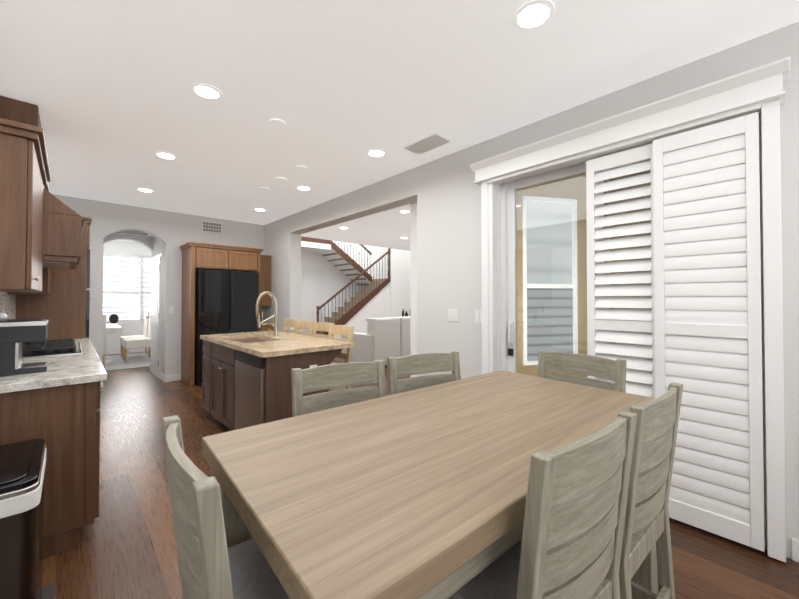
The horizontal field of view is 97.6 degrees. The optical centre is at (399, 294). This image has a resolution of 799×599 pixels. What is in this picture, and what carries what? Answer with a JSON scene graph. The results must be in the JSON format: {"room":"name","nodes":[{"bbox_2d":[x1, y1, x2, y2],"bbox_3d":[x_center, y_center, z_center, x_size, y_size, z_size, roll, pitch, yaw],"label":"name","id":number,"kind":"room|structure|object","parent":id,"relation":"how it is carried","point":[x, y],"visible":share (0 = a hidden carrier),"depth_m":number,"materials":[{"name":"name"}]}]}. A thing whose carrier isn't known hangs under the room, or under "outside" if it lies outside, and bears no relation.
{"room":"dining room and kitchen","nodes":[
{"label":"dining room and kitchen","id":0,"kind":"room"},
{"bbox_2d":[103,240,151,354],"bbox_3d":[-7.386,0.061,8.054,5.070,2.740,0.200,1,-1,-43],"label":"wall","id":1,"kind":"structure","parent":0,"point":[113,344],"depth_m":8.55,"materials":[{"name":"white paint"}]},
{"bbox_2d":[103,250,151,322],"bbox_3d":[-7.079,-0.181,8.264,3.270,1.730,0.120,1,-1,-43],"label":"window shutters","id":2,"kind":"object","parent":1,"relation":"attached to","point":[126,287],"visible":0.12,"depth_m":8.63,"materials":[{"name":"white wood"}]},
{"bbox_2d":[52,194,263,390],"bbox_3d":[-4.843,0.028,5.504,5.270,2.740,1.400,1,-1,-43],"label":"wall block","id":3,"kind":"object","parent":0,"point":[170,232],"visible":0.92,"depth_m":5.62,"materials":[{"name":"white paint"}]},
{"bbox_2d":[114,230,150,235],"bbox_3d":[-4.511,-1.057,5.866,0.570,0.021,0.550,1,-1,-43],"label":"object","id":4,"kind":"object","parent":3,"relation":"attached to","point":[134,232],"visible":0.4,"depth_m":5.91,"materials":[{"name":"white"}]},
{"bbox_2d":[146,253,161,378],"bbox_3d":[-4.316,0.356,6.114,0.118,2.100,0.930,1,-1,-43],"label":"door","id":5,"kind":"structure","parent":3,"relation":"attached to","point":[156,315],"depth_m":6.00,"materials":[{"name":"white wood"}]},
{"bbox_2d":[169,306,173,313],"bbox_3d":[-3.675,0.249,5.634,0.070,0.120,0.010,1,-1,-43],"label":"switch plate","id":6,"kind":"object","parent":3,"relation":"attached to","point":[171,308],"depth_m":5.63,"materials":[{"name":"white plastic"}]},
{"bbox_2d":[201,220,222,233],"bbox_3d":[-3.245,-1.165,6.056,0.330,0.200,0.014,1,-1,-43],"label":"air vent grille","id":7,"kind":"object","parent":3,"relation":"attached to","point":[211,227],"visible":1,"depth_m":6.04,"materials":[{"name":"white metal"}]},
{"bbox_2d":[261,255,271,305],"bbox_3d":[-2.568,-0.250,6.430,0.285,0.920,0.370,1,-1,-43],"label":"upper cabinet","id":8,"kind":"object","parent":3,"relation":"attached to","point":[266,276],"visible":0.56,"depth_m":6.33,"materials":[{"name":"brown wood"}]},
{"bbox_2d":[301,240,387,321],"bbox_3d":[-2.329,-1.288,14.080,10.130,5.600,0.200,1,-1,-43],"label":"wall","id":9,"kind":"structure","parent":0,"point":[336,279],"depth_m":13.95,"materials":[{"name":"white paint"}]},
{"bbox_2d":[301,267,323,332],"bbox_3d":[-3.235,0.243,13.037,0.990,2.510,0.042,1,-1,-43],"label":"door frame","id":10,"kind":"structure","parent":9,"relation":"attached to","point":[312,288],"depth_m":12.99,"materials":[{"name":"white wood"}]},
{"bbox_2d":[334,248,409,337],"bbox_3d":[0.180,-1.296,13.518,6.850,5.600,0.140,1,-1,-43],"label":"wall","id":11,"kind":"structure","parent":0,"point":[391,298],"depth_m":13.01,"materials":[{"name":"white paint"}]},
{"bbox_2d":[0,0,798,250],"bbox_3d":[0.214,-1.375,7.544,15.400,0.120,15.200,1,-1,-43],"label":"ceiling","id":12,"kind":"structure","parent":0,"point":[340,88],"depth_m":2.25,"materials":[{"name":"white paint"}]},
{"bbox_2d":[154,152,177,159],"bbox_3d":[-2.298,-1.367,3.443,0.189,0.006,0.200,1,-1,-43],"label":"recessed light","id":13,"kind":"object","parent":12,"relation":"in","point":[164,155],"depth_m":3.44,"materials":[{"name":"white paint"}]},
{"bbox_2d":[190,83,222,100],"bbox_3d":[-1.312,-1.381,2.382,0.194,0.006,0.199,1,-1,-43],"label":"recessed light","id":14,"kind":"object","parent":12,"relation":"in","point":[208,92],"depth_m":2.38,"materials":[{"name":"white paint"}]},
{"bbox_2d":[259,187,269,190],"bbox_3d":[-1.729,-1.350,4.473,0.129,0.012,0.129,-1,-1,41],"label":"disc","id":15,"kind":"object","parent":12,"relation":"attached to","point":[260,188],"depth_m":4.46,"materials":[{"name":"white paint"}]},
{"bbox_2d":[269,118,285,127],"bbox_3d":[-0.978,-1.373,2.803,0.129,0.012,0.129,-1,-1,41],"label":"disc","id":16,"kind":"object","parent":12,"relation":"attached to","point":[276,123],"depth_m":2.79,"materials":[{"name":"white paint"}]},
{"bbox_2d":[275,177,286,181],"bbox_3d":[-1.393,-1.355,4.117,0.129,0.012,0.129,-1,-1,41],"label":"disc","id":17,"kind":"object","parent":12,"relation":"attached to","point":[281,179],"depth_m":4.10,"materials":[{"name":"white paint"}]},
{"bbox_2d":[295,165,307,170],"bbox_3d":[-1.057,-1.360,3.760,0.129,0.012,0.129,-1,-1,41],"label":"disc","id":18,"kind":"object","parent":12,"relation":"attached to","point":[299,167],"depth_m":3.76,"materials":[{"name":"white paint"}]},
{"bbox_2d":[366,149,385,157],"bbox_3d":[-0.223,-1.368,3.381,0.195,0.006,0.194,1,-1,-43],"label":"recessed light","id":19,"kind":"object","parent":12,"relation":"in","point":[376,153],"depth_m":3.39,"materials":[{"name":"white paint"}]},
{"bbox_2d":[404,133,449,154],"bbox_3d":[0.250,-1.366,3.192,0.200,0.014,0.380,1,-1,-43],"label":"ceiling vent","id":20,"kind":"object","parent":12,"relation":"in","point":[429,143],"visible":1,"depth_m":3.17,"materials":[{"name":"white metal"}]},
{"bbox_2d":[512,0,554,30],"bbox_3d":[0.666,-1.389,1.740,0.199,0.006,0.196,1,-1,-43],"label":"recessed light","id":21,"kind":"object","parent":12,"relation":"in","point":[531,15],"depth_m":1.74,"materials":[{"name":"white paint"}]},
{"bbox_2d":[410,202,416,377],"bbox_3d":[3.881,0.054,7.478,10.130,2.740,0.200,1,-1,-43],"label":"wall","id":22,"kind":"structure","parent":0,"point":[413,278],"depth_m":4.04,"materials":[{"name":"white paint"}]},
{"bbox_2d":[42,351,798,598],"bbox_3d":[0.214,1.454,7.506,15.400,0.060,15.200,1,-1,-43],"label":"floor","id":23,"kind":"structure","parent":0,"point":[126,548],"depth_m":1.96,"materials":[{"name":"brown wood"}]},
{"bbox_2d":[0,439,56,598],"bbox_3d":[-1.627,1.012,1.411,0.351,0.662,0.562,1,-1,-43],"label":"step trash can","id":24,"kind":"object","parent":23,"relation":"on","point":[22,466],"visible":1,"depth_m":1.29,"materials":[{"name":"grey metal"}]},
{"bbox_2d":[0,338,106,558],"bbox_3d":[-2.638,0.902,2.616,0.540,0.915,2.410,1,-1,-43],"label":"base cabinet","id":25,"kind":"object","parent":23,"relation":"on","point":[56,406],"depth_m":1.84,"materials":[{"name":"brown wood"}]},
{"bbox_2d":[0,319,47,376],"bbox_3d":[-2.153,0.289,1.948,0.272,0.292,0.232,1,-1,-43],"label":"coffee maker","id":26,"kind":"object","parent":25,"relation":"on","point":[15,334],"visible":0.98,"depth_m":1.89,"materials":[{"name":"black plastic"}]},
{"bbox_2d":[0,313,7,320],"bbox_3d":[-2.185,0.121,1.920,0.044,0.044,0.044,1,-1,-43],"label":"decor","id":27,"kind":"object","parent":26,"relation":"on","point":[3,316],"visible":0.98,"depth_m":1.91,"materials":[{"name":"white"}]},
{"bbox_2d":[22,339,81,357],"bbox_3d":[-2.804,0.420,2.776,0.410,0.052,0.790,1,-1,-43],"label":"gas cooktop","id":28,"kind":"object","parent":25,"relation":"in","point":[56,347],"visible":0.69,"depth_m":2.64,"materials":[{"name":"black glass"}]},
{"bbox_2d":[15,217,92,339],"bbox_3d":[-3.744,0.280,3.815,0.565,2.190,0.830,1,-1,-43],"label":"tall cabinet","id":29,"kind":"object","parent":23,"relation":"on","point":[63,306],"visible":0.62,"depth_m":3.57,"materials":[{"name":"brown wood"}]},
{"bbox_2d":[105,352,149,370],"bbox_3d":[-6.217,1.413,7.111,2.900,0.012,2.150,1,-1,-43],"label":"rug","id":30,"kind":"object","parent":23,"relation":"on","point":[136,360],"depth_m":7.24,"materials":[{"name":"white fabric"}]},
{"bbox_2d":[102,314,106,368],"bbox_3d":[-5.681,0.884,6.360,0.500,1.050,0.569,1,-1,-43],"label":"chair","id":31,"kind":"object","parent":30,"relation":"on","point":[104,339],"visible":0.19,"depth_m":6.33,"materials":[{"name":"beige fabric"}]},
{"bbox_2d":[105,324,121,364],"bbox_3d":[-6.378,1.027,7.068,1.100,0.758,1.300,1,-1,-43],"label":"dining table","id":32,"kind":"object","parent":30,"relation":"on","point":[112,328],"visible":0.25,"depth_m":6.96,"materials":[{"name":"white"}]},
{"bbox_2d":[109,314,126,335],"bbox_3d":[-6.987,0.937,8.152,1.000,0.968,0.147,1,-1,-43],"label":"decor","id":33,"kind":"object","parent":30,"relation":"on","point":[113,318],"visible":0.31,"depth_m":8.32,"materials":[{"name":"white"}]},
{"bbox_2d":[120,311,149,358],"bbox_3d":[-5.995,0.906,7.981,0.569,1.050,0.500,1,-1,-43],"label":"chair","id":34,"kind":"object","parent":30,"relation":"on","point":[145,327],"visible":0.52,"depth_m":7.94,"materials":[{"name":"beige fabric"}]},
{"bbox_2d":[123,311,150,362],"bbox_3d":[-5.548,0.899,7.508,0.569,1.050,0.500,1,-1,-43],"label":"chair","id":35,"kind":"object","parent":30,"relation":"on","point":[135,343],"visible":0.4,"depth_m":7.32,"materials":[{"name":"beige fabric"}]},
{"bbox_2d":[160,372,166,381],"bbox_3d":[-4.212,1.350,6.072,0.018,0.110,1.414,1,-1,-43],"label":"baseboard","id":36,"kind":"structure","parent":23,"relation":"on","point":[163,377],"depth_m":5.61,"materials":[{"name":"white wood"}]},
{"bbox_2d":[180,242,263,386],"bbox_3d":[-2.972,0.307,5.864,1.130,2.190,0.630,1,-1,-43],"label":"tall cabinet","id":37,"kind":"object","parent":23,"relation":"on","point":[198,256],"visible":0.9,"depth_m":5.52,"materials":[{"name":"brown wood"}]},
{"bbox_2d":[163,415,289,598],"bbox_3d":[-0.288,0.815,0.795,0.406,1.040,0.420,1,-1,-40],"label":"chair","id":38,"kind":"object","parent":23,"relation":"on","point":[211,565],"visible":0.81,"depth_m":0.60,"materials":[{"name":"grey wood"}]},
{"bbox_2d":[194,269,258,386],"bbox_3d":[-2.925,0.514,5.819,0.900,1.775,0.685,1,-1,-43],"label":"refrigerator","id":39,"kind":"object","parent":23,"relation":"on","point":[225,302],"visible":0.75,"depth_m":5.50,"materials":[{"name":"black metal"}]},
{"bbox_2d":[202,335,251,410],"bbox_3d":[-1.888,0.940,4.002,0.578,0.876,0.407,1,-1,-43],"label":"base cabinet","id":40,"kind":"object","parent":23,"relation":"on","point":[205,341],"depth_m":3.86,"materials":[{"name":"brown wood"}]},
{"bbox_2d":[208,335,263,427],"bbox_3d":[-1.565,0.935,3.608,0.508,0.876,0.740,1,-1,-43],"label":"base cabinet","id":41,"kind":"object","parent":23,"relation":"on","point":[217,355],"depth_m":3.54,"materials":[{"name":"brown wood"}]},
{"bbox_2d":[260,321,274,330],"bbox_3d":[-2.487,0.951,6.326,0.288,0.915,0.610,1,-1,-43],"label":"countertop","id":42,"kind":"structure","parent":23,"relation":"on","point":[266,325],"depth_m":6.11,"materials":[{"name":"stone"}]},
{"bbox_2d":[260,311,263,320],"bbox_3d":[-2.534,0.402,6.441,0.058,0.185,0.058,0,-1,32],"label":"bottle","id":43,"kind":"object","parent":42,"relation":"on","point":[261,315],"visible":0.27,"depth_m":6.40,"materials":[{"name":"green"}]},
{"bbox_2d":[228,347,331,430],"bbox_3d":[-1.088,0.929,3.153,0.578,0.876,0.707,1,-1,-43],"label":"base cabinet","id":44,"kind":"object","parent":23,"relation":"on","point":[247,379],"depth_m":2.86,"materials":[{"name":"brown wood"}]},
{"bbox_2d":[200,332,319,358],"bbox_3d":[-1.477,0.523,3.490,0.490,0.136,1.780,1,-1,-43],"label":"countertop","id":45,"kind":"structure","parent":44,"relation":"on","point":[270,348],"depth_m":3.09,"materials":[{"name":"beige stone"}]},
{"bbox_2d":[248,331,354,350],"bbox_3d":[-1.161,0.479,3.789,0.380,0.040,1.780,1,-1,-43],"label":"countertop","id":46,"kind":"structure","parent":44,"relation":"on","point":[324,344],"depth_m":3.46,"materials":[{"name":"beige stone"}]},
{"bbox_2d":[255,291,278,336],"bbox_3d":[-1.452,0.211,3.811,0.261,0.497,0.110,1,-1,-43],"label":"faucet","id":47,"kind":"object","parent":46,"relation":"on","point":[275,325],"visible":1,"depth_m":3.81,"materials":[{"name":"silver metal"}]},
{"bbox_2d":[283,319,296,333],"bbox_3d":[-1.558,0.854,4.451,0.422,1.060,0.400,1,-1,-39],"label":"counter stool","id":48,"kind":"object","parent":23,"relation":"on","point":[289,322],"visible":0.15,"depth_m":4.62,"materials":[{"name":"brown wood"}]},
{"bbox_2d":[295,320,313,335],"bbox_3d":[-1.279,0.849,4.126,0.422,1.060,0.400,1,-1,-43],"label":"counter stool","id":49,"kind":"object","parent":23,"relation":"on","point":[309,325],"visible":0.15,"depth_m":4.28,"materials":[{"name":"brown wood"}]},
{"bbox_2d":[313,322,334,390],"bbox_3d":[-0.984,0.845,3.813,0.422,1.060,0.400,1,-1,-43],"label":"counter stool","id":50,"kind":"object","parent":23,"relation":"on","point":[320,326],"visible":0.12,"depth_m":3.99,"materials":[{"name":"brown wood"}]},
{"bbox_2d":[291,360,385,416],"bbox_3d":[-0.159,0.823,1.361,0.420,1.040,0.426,0,-1,-31],"label":"dining chair","id":51,"kind":"object","parent":23,"relation":"on","point":[318,378],"visible":0.15,"depth_m":1.51,"materials":[{"name":"grey wood"}]},
{"bbox_2d":[327,324,353,391],"bbox_3d":[-0.727,0.840,3.424,0.422,1.060,0.400,1,-1,-43],"label":"counter stool","id":52,"kind":"object","parent":23,"relation":"on","point":[346,330],"visible":0.21,"depth_m":3.51,"materials":[{"name":"brown wood"}]},
{"bbox_2d":[301,236,390,334],"bbox_3d":[-2.224,-0.771,12.543,5.305,4.525,2.070,1,-1,-43],"label":"staircase","id":53,"kind":"structure","parent":23,"relation":"on","point":[332,252],"depth_m":12.58,"materials":[{"name":"wood"}]},
{"bbox_2d":[341,316,409,365],"bbox_3d":[-0.060,0.952,7.694,2.250,0.950,1.040,1,-1,-43],"label":"half wall","id":54,"kind":"structure","parent":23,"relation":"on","point":[384,338],"depth_m":6.83,"materials":[{"name":"white paint"}]},
{"bbox_2d":[387,351,460,394],"bbox_3d":[0.218,0.826,1.634,0.420,1.040,0.426,0,-1,-28],"label":"dining chair","id":55,"kind":"object","parent":23,"relation":"on","point":[409,365],"visible":0.15,"depth_m":1.80,"materials":[{"name":"grey wood"}]},
{"bbox_2d":[202,370,657,598],"bbox_3d":[0.250,0.883,1.223,1.530,0.915,0.780,1,-1,-40],"label":"dining table","id":56,"kind":"object","parent":23,"relation":"on","point":[420,493],"visible":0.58,"depth_m":0.82,"materials":[{"name":"brown wood"}]},
{"bbox_2d":[448,411,636,598],"bbox_3d":[0.285,0.817,0.920,0.420,1.040,0.486,1,-1,-37],"label":"dining chair","id":57,"kind":"object","parent":23,"relation":"on","point":[568,545],"visible":0.67,"depth_m":0.71,"materials":[{"name":"grey wood"}]},
{"bbox_2d":[537,350,625,392],"bbox_3d":[0.792,0.827,1.678,0.386,1.040,0.420,1,-1,-40],"label":"chair","id":58,"kind":"object","parent":23,"relation":"on","point":[601,367],"visible":0.15,"depth_m":1.77,"materials":[{"name":"grey wood"}]},
{"bbox_2d":[619,383,682,598],"bbox_3d":[0.641,0.821,1.207,0.420,1.040,0.486,1,-1,-40],"label":"dining chair","id":59,"kind":"object","parent":23,"relation":"on","point":[646,526],"visible":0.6,"depth_m":1.00,"materials":[{"name":"grey wood"}]},
{"bbox_2d":[264,21,798,558],"bbox_3d":[0.466,0.002,3.571,0.200,2.740,8.700,1,-1,-43],"label":"wall","id":60,"kind":"structure","parent":0,"point":[444,193],"depth_m":3.22,"materials":[{"name":"white paint"}]},
{"bbox_2d":[448,309,457,321],"bbox_3d":[0.513,0.199,3.365,0.010,0.120,0.120,1,-1,-43],"label":"switch plate","id":61,"kind":"object","parent":60,"relation":"attached to","point":[452,314],"depth_m":3.36,"materials":[{"name":"white plastic"}]},
{"bbox_2d":[475,310,481,322],"bbox_3d":[0.712,0.196,3.154,0.010,0.120,0.075,1,-1,-43],"label":"switch plate","id":62,"kind":"object","parent":60,"relation":"attached to","point":[478,313],"depth_m":3.15,"materials":[{"name":"white plastic"}]},
{"bbox_2d":[470,56,789,562],"bbox_3d":[1.311,0.098,2.414,0.155,2.493,1.870,1,-1,-43],"label":"door frame","id":63,"kind":"structure","parent":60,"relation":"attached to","point":[759,90],"depth_m":1.92,"materials":[{"name":"white wood"}]},
{"bbox_2d":[586,144,649,396],"bbox_3d":[1.471,0.190,2.306,0.038,2.268,0.423,1,-1,-43],"label":"shutter panel","id":64,"kind":"object","parent":63,"relation":"attached to","point":[599,309],"depth_m":2.31,"materials":[{"name":"white wood"}]},
{"bbox_2d":[650,112,764,551],"bbox_3d":[1.722,0.186,1.978,0.026,2.268,0.453,1,-1,-43],"label":"shutter panel","id":65,"kind":"object","parent":63,"relation":"attached to","point":[699,323],"depth_m":1.95,"materials":[{"name":"white wood"}]},
{"bbox_2d":[497,114,766,549],"bbox_3d":[1.454,0.158,2.493,0.160,2.400,1.620,1,-1,-43],"label":"door frame","id":66,"kind":"structure","parent":60,"relation":"attached to","point":[506,255],"depth_m":3.01,"materials":[{"name":"white wood"}]},
{"bbox_2d":[508,322,513,355],"bbox_3d":[0.946,0.379,2.993,0.052,0.290,0.050,1,-1,-43],"label":"door handle","id":67,"kind":"object","parent":66,"relation":"attached to","point":[510,335],"visible":1,"depth_m":2.98,"materials":[{"name":"white plastic"}]},
{"bbox_2d":[792,538,798,561],"bbox_3d":[2.684,1.283,1.047,0.014,0.110,2.010,1,-1,-43],"label":"baseboard","id":68,"kind":"structure","parent":60,"relation":"attached to","point":[795,543],"depth_m":1.76,"materials":[{"name":"white wood"}]},
{"bbox_3d":[-1.851,-0.029,1.247,0.200,2.740,8.900,1,-1,-43],"label":"wall","id":69,"kind":"structure","parent":0,"visible":0},
{"bbox_2d":[0,293,15,319],"bbox_3d":[-2.838,0.214,2.457,0.018,0.454,2.380,1,-1,-43],"label":"backsplash","id":70,"kind":"structure","parent":69,"relation":"attached to","point":[8,304],"depth_m":2.94,"materials":[{"name":"beige stone"}]},
{"bbox_2d":[0,118,47,291],"bbox_3d":[-2.114,-0.431,1.888,0.280,0.820,0.615,1,-1,-43],"label":"upper cabinet","id":71,"kind":"object","parent":69,"relation":"attached to","point":[23,158],"visible":1,"depth_m":1.73,"materials":[{"name":"brown wood"}]},
{"bbox_2d":[0,163,50,292],"bbox_3d":[-2.463,-0.426,2.259,0.280,0.820,0.395,1,-1,-43],"label":"upper cabinet","id":72,"kind":"object","parent":69,"relation":"attached to","point":[45,176],"visible":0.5,"depth_m":2.31,"materials":[{"name":"brown wood"}]},
{"bbox_2d":[6,268,50,294],"bbox_3d":[-3.371,-0.413,3.221,0.280,0.820,0.540,1,-1,-43],"label":"upper cabinet","id":73,"kind":"object","parent":69,"relation":"attached to","point":[46,280],"visible":0.19,"depth_m":3.09,"materials":[{"name":"brown wood"}]},
{"bbox_2d":[0,95,83,268],"bbox_3d":[-2.827,-0.805,2.781,0.460,1.142,0.845,1,-1,-43],"label":"wood range hood","id":74,"kind":"object","parent":69,"relation":"attached to","point":[63,223],"visible":0.44,"depth_m":2.53,"materials":[{"name":"brown wood"}]},
{"bbox_3d":[4.171,1.429,4.091,5.930,0.060,4.800,1,-1,-43],"label":"patio","id":75,"kind":"object","parent":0,"visible":0},
{"bbox_2d":[515,159,652,397],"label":"window","id":76,"kind":"structure","parent":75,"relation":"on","point":[547,254],"depth_m":4.21,"materials":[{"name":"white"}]}
]}

